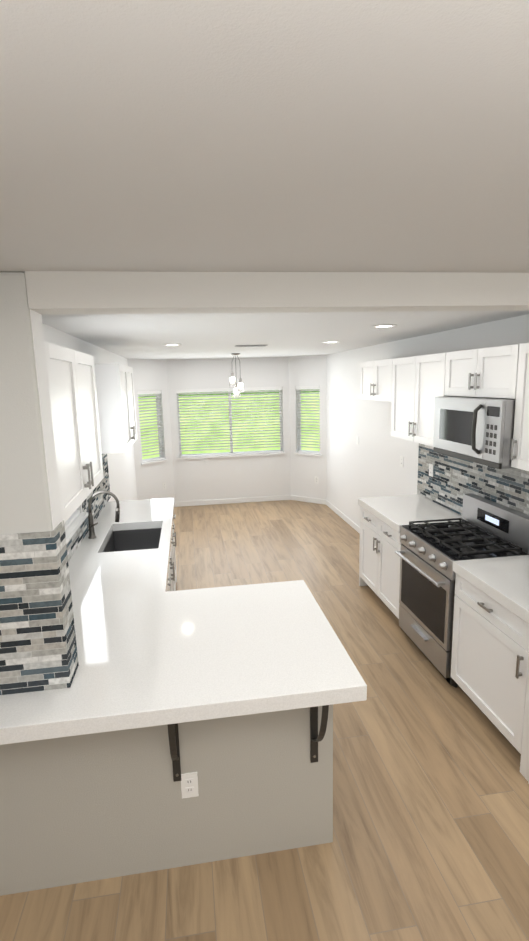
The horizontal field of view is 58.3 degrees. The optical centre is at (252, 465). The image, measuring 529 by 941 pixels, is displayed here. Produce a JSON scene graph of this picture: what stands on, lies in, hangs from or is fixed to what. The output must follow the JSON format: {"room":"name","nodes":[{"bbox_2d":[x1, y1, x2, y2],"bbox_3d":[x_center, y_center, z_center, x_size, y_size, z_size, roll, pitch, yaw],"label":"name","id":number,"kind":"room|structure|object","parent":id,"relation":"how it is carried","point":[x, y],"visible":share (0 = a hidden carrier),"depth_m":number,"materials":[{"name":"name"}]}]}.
{"room":"kitchen","nodes":[
{"label":"kitchen","id":0,"kind":"room"},
{"bbox_2d":[30,309,61,529],"bbox_3d":[-0.734,0.543,1.864,0.003,2.440,0.128,-3,10,-8],"label":"wall","id":1,"kind":"structure","parent":0,"point":[44,399],"depth_m":1.73,"materials":[{"name":"white paint"}]},
{"bbox_2d":[43,324,136,533],"bbox_3d":[-1.528,0.084,4.581,0.150,2.440,5.550,-3,10,-8],"label":"wall","id":2,"kind":"structure","parent":0,"point":[122,476],"depth_m":5.27,"materials":[{"name":"white paint"}]},
{"bbox_2d":[44,341,103,523],"bbox_3d":[-0.994,-0.185,2.285,0.320,0.720,0.988,-3,10,-8],"label":"upper cabinet","id":3,"kind":"object","parent":2,"relation":"attached to","point":[93,411],"depth_m":2.22,"materials":[{"name":"white wood"}]},
{"bbox_2d":[64,510,87,543],"bbox_3d":[-1.313,0.001,3.209,0.150,0.930,0.780,-3,10,-8],"label":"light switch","id":4,"kind":"structure","parent":2,"relation":"in","point":[72,530],"depth_m":3.35,"materials":[{"name":"white plastic"}]},
{"bbox_2d":[66,454,110,561],"bbox_3d":[-1.276,0.299,3.384,0.008,0.597,3.069,-3,10,-8],"label":"tiled wall","id":5,"kind":"structure","parent":2,"relation":"attached to","point":[99,502],"depth_m":4.07,"materials":[{"name":"tile"}]},
{"bbox_2d":[96,363,136,453],"bbox_3d":[-1.281,-0.534,4.299,0.320,0.720,1.000,-3,10,-8],"label":"upper cabinet","id":6,"kind":"object","parent":2,"relation":"attached to","point":[117,398],"depth_m":3.85,"materials":[{"name":"white wood"}]},
{"bbox_2d":[127,359,174,501],"bbox_3d":[-1.649,-0.451,7.617,0.150,2.440,0.737,7,13,41],"label":"wall","id":7,"kind":"structure","parent":0,"point":[150,374],"depth_m":7.58,"materials":[{"name":"white paint"}]},
{"bbox_2d":[138,390,167,464],"bbox_3d":[-1.628,-0.610,7.566,0.150,1.150,0.510,7,13,41],"label":"bay window","id":8,"kind":"structure","parent":7,"relation":"in","point":[156,393],"depth_m":7.57,"materials":[{"name":"white plastic"}]},
{"bbox_2d":[0,272,332,895],"bbox_3d":[-1.487,0.582,1.758,3.647,2.440,0.140,-3,10,-8],"label":"wall","id":9,"kind":"structure","parent":0,"point":[265,784],"depth_m":1.96,"materials":[{"name":"grey paint"}]},
{"bbox_2d":[0,520,78,694],"bbox_3d":[-1.984,0.603,1.687,2.542,0.629,0.149,-3,10,-8],"label":"tile backsplash","id":10,"kind":"structure","parent":9,"relation":"attached to","point":[38,648],"depth_m":1.78,"materials":[{"name":"tile"}]},
{"bbox_2d":[181,772,198,798],"bbox_3d":[-0.265,1.341,1.988,0.070,0.114,0.007,-3,10,-8],"label":"outlet","id":11,"kind":"object","parent":9,"relation":"attached to","point":[189,785],"visible":1,"depth_m":1.99,"materials":[{"name":"white plastic"}]},
{"bbox_2d":[168,706,327,781],"bbox_3d":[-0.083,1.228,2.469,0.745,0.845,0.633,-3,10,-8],"label":"brackets","id":12,"kind":"object","parent":9,"relation":"attached to","point":[173,734],"depth_m":1.95,"materials":[{"name":"black metal"}]},
{"bbox_2d":[0,498,366,744],"bbox_3d":[-1.605,0.688,3.145,3.668,0.065,3.236,-3,10,-8],"label":"countertop","id":13,"kind":"structure","parent":12,"relation":"on","point":[151,653],"depth_m":2.08,"materials":[{"name":"white stone"}]},
{"bbox_2d":[88,490,119,537],"bbox_3d":[-1.137,0.374,3.608,0.253,0.366,0.097,-3,10,-8],"label":"faucet","id":14,"kind":"object","parent":13,"relation":"on","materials":[{"name":"silver metal"}]},
{"bbox_2d":[167,357,290,501],"bbox_3d":[-0.368,-0.562,8.042,2.000,2.440,0.150,-3,10,-8],"label":"wall","id":15,"kind":"structure","parent":0,"point":[227,478],"depth_m":8.00,"materials":[{"name":"white paint"}]},
{"bbox_2d":[176,387,285,459],"bbox_3d":[-0.366,-0.718,7.980,1.825,1.150,0.150,-3,10,-8],"label":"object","id":16,"kind":"structure","parent":15,"relation":"in","point":[231,453],"depth_m":7.96,"materials":[{"name":"white plastic"}]},
{"bbox_2d":[0,500,528,940],"bbox_3d":[0.212,1.636,2.882,7.200,0.120,11.125,-3,10,-8],"label":"floor","id":17,"kind":"structure","parent":0,"point":[467,880],"depth_m":2.20,"materials":[{"name":"brown wood"}]},
{"bbox_2d":[359,506,457,618],"bbox_3d":[1.420,0.860,4.311,0.594,0.845,0.917,-3,10,-8],"label":"base cabinet","id":18,"kind":"object","parent":17,"relation":"on","point":[379,564],"depth_m":4.21,"materials":[{"name":"white wood"}]},
{"bbox_2d":[358,494,461,533],"bbox_3d":[1.397,0.412,4.230,0.616,0.065,0.918,-3,10,-8],"label":"countertop","id":19,"kind":"structure","parent":18,"relation":"on","point":[397,511],"depth_m":4.17,"materials":[{"name":"white stone"}]},
{"bbox_2d":[395,493,528,687],"bbox_3d":[1.483,0.861,3.459,0.662,1.135,0.754,-3,10,-8],"label":"range","id":20,"kind":"object","parent":17,"relation":"on","point":[429,553],"visible":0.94,"depth_m":3.33,"materials":[{"name":"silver metal"}]},
{"bbox_2d":[451,570,528,780],"bbox_3d":[1.642,1.129,2.754,0.594,0.845,0.745,-3,10,-8],"label":"base cabinet","id":21,"kind":"object","parent":17,"relation":"on","point":[490,661],"depth_m":2.67,"materials":[{"name":"white wood"}]},
{"bbox_2d":[452,555,528,625],"bbox_3d":[1.618,0.682,2.673,0.616,0.065,0.745,-3,10,-8],"label":"countertop","id":22,"kind":"structure","parent":21,"relation":"on","point":[505,580],"depth_m":2.73,"materials":[{"name":"white stone"}]},
{"bbox_2d":[0,0,528,359],"bbox_3d":[0.142,-0.883,2.436,7.200,0.120,11.125,-3,10,-8],"label":"ceiling","id":23,"kind":"structure","parent":0,"point":[264,135],"depth_m":0.80,"materials":[{"name":"white paint"}]},
{"bbox_2d":[163,344,180,345],"bbox_3d":[-0.800,-1.194,4.705,0.184,0.007,0.184,-3,10,-8],"label":"recessed light","id":24,"kind":"object","parent":23,"relation":"in","point":[171,344],"visible":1,"depth_m":4.66,"materials":[{"name":"white"}]},
{"bbox_2d":[229,353,243,396],"bbox_3d":[-0.228,-1.235,6.521,0.197,0.592,0.172,-3,10,-8],"label":"pendant light","id":25,"kind":"object","parent":23,"relation":"hanging from","point":[238,388],"visible":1,"depth_m":6.50,"materials":[{"name":"white glass"}]},
{"bbox_2d":[235,345,267,346],"bbox_3d":[-0.018,-1.287,5.118,0.340,0.011,0.170,-3,10,-8],"label":"ceiling vent","id":26,"kind":"object","parent":23,"relation":"in","point":[251,345],"visible":1,"depth_m":5.07,"materials":[{"name":"grey metal"}]},
{"bbox_2d":[322,341,339,342],"bbox_3d":[0.815,-1.278,4.920,0.184,0.007,0.184,-3,10,-8],"label":"recessed light","id":27,"kind":"object","parent":23,"relation":"in","point":[330,341],"visible":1,"depth_m":4.89,"materials":[{"name":"white"}]},
{"bbox_2d":[371,324,396,327],"bbox_3d":[0.979,-1.038,3.540,0.184,0.007,0.184,-3,10,-8],"label":"recessed light","id":28,"kind":"object","parent":23,"relation":"in","point":[383,325],"visible":1,"depth_m":3.51,"materials":[{"name":"white"}]},
{"bbox_2d":[25,271,528,314],"bbox_3d":[0.293,-0.653,1.798,2.140,0.120,0.140,-3,10,-8],"label":"header beam","id":29,"kind":"structure","parent":0,"point":[85,292],"depth_m":1.71,"materials":[{"name":"white paint"}]},
{"bbox_2d":[289,355,326,499],"bbox_3d":[0.958,-0.585,7.963,0.693,2.440,0.150,5,12,35],"label":"wall","id":30,"kind":"structure","parent":0,"point":[305,470],"depth_m":7.91,"materials":[{"name":"white paint"}]},
{"bbox_2d":[174,495,359,533],"bbox_3d":[-0.124,0.891,6.553,3.066,0.085,3.314,-3,10,-8],"label":"baseboard","id":31,"kind":"structure","parent":30,"relation":"attached to","point":[351,523],"depth_m":8.11,"materials":[{"name":"white wood"}]},
{"bbox_2d":[294,386,320,456],"bbox_3d":[0.933,-0.742,7.906,0.510,1.150,0.150,6,12,35],"label":"bay window","id":32,"kind":"structure","parent":30,"relation":"in","point":[299,424],"depth_m":7.90,"materials":[{"name":"white plastic"}]},
{"bbox_2d":[326,314,528,526],"bbox_3d":[1.658,-0.081,5.007,0.150,2.440,5.550,-3,10,-8],"label":"wall","id":33,"kind":"structure","parent":0,"point":[369,465],"depth_m":5.80,"materials":[{"name":"white paint"}]},
{"bbox_2d":[360,359,387,401],"bbox_3d":[1.398,-0.868,4.845,0.322,0.400,0.827,-3,10,-8],"label":"upper cabinet","id":34,"kind":"object","parent":33,"relation":"attached to","point":[373,374],"depth_m":4.81,"materials":[{"name":"white wood"}]},
{"bbox_2d":[400,456,403,466],"bbox_3d":[1.577,-0.042,5.028,0.007,0.114,0.070,-3,10,-8],"label":"outlet","id":35,"kind":"object","parent":33,"relation":"attached to","point":[401,460],"visible":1,"depth_m":5.02,"materials":[{"name":"white plastic"}]},
{"bbox_2d":[388,353,443,446],"bbox_3d":[1.519,-0.568,4.048,0.322,0.720,0.980,-3,10,-8],"label":"upper cabinet","id":36,"kind":"object","parent":33,"relation":"attached to","point":[411,388],"depth_m":3.99,"materials":[{"name":"white wood"}]},
{"bbox_2d":[417,443,528,514],"bbox_3d":[1.797,0.197,3.476,0.008,0.597,2.429,-3,10,-8],"label":"tiled wall","id":37,"kind":"structure","parent":33,"relation":"attached to","point":[450,482],"depth_m":3.90,"materials":[{"name":"tile"}]},
{"bbox_2d":[429,464,433,476],"bbox_3d":[1.657,0.046,4.408,0.007,0.114,0.070,-3,10,-8],"label":"outlet","id":38,"kind":"object","parent":37,"relation":"attached to","point":[431,470],"visible":1,"depth_m":4.40,"materials":[{"name":"white plastic"}]},
{"bbox_2d":[440,344,515,398],"bbox_3d":[1.637,-0.617,3.153,0.322,0.316,0.780,-3,10,-8],"label":"upper cabinet","id":39,"kind":"object","parent":33,"relation":"attached to","point":[482,372],"depth_m":3.10,"materials":[{"name":"white wood"}]},
{"bbox_2d":[433,396,515,468],"bbox_3d":[1.582,-0.253,3.208,0.453,0.410,0.774,-3,10,-8],"label":"microwave","id":40,"kind":"object","parent":39,"relation":"attached to","point":[479,430],"visible":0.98,"depth_m":3.02,"materials":[{"name":"silver metal"}]},
{"bbox_2d":[510,343,528,470],"bbox_3d":[1.742,-0.297,2.486,0.322,0.720,0.655,-3,10,-8],"label":"upper cabinet","id":41,"kind":"object","parent":33,"relation":"attached to","point":[519,452],"depth_m":2.74,"materials":[{"name":"white wood"}]}
]}

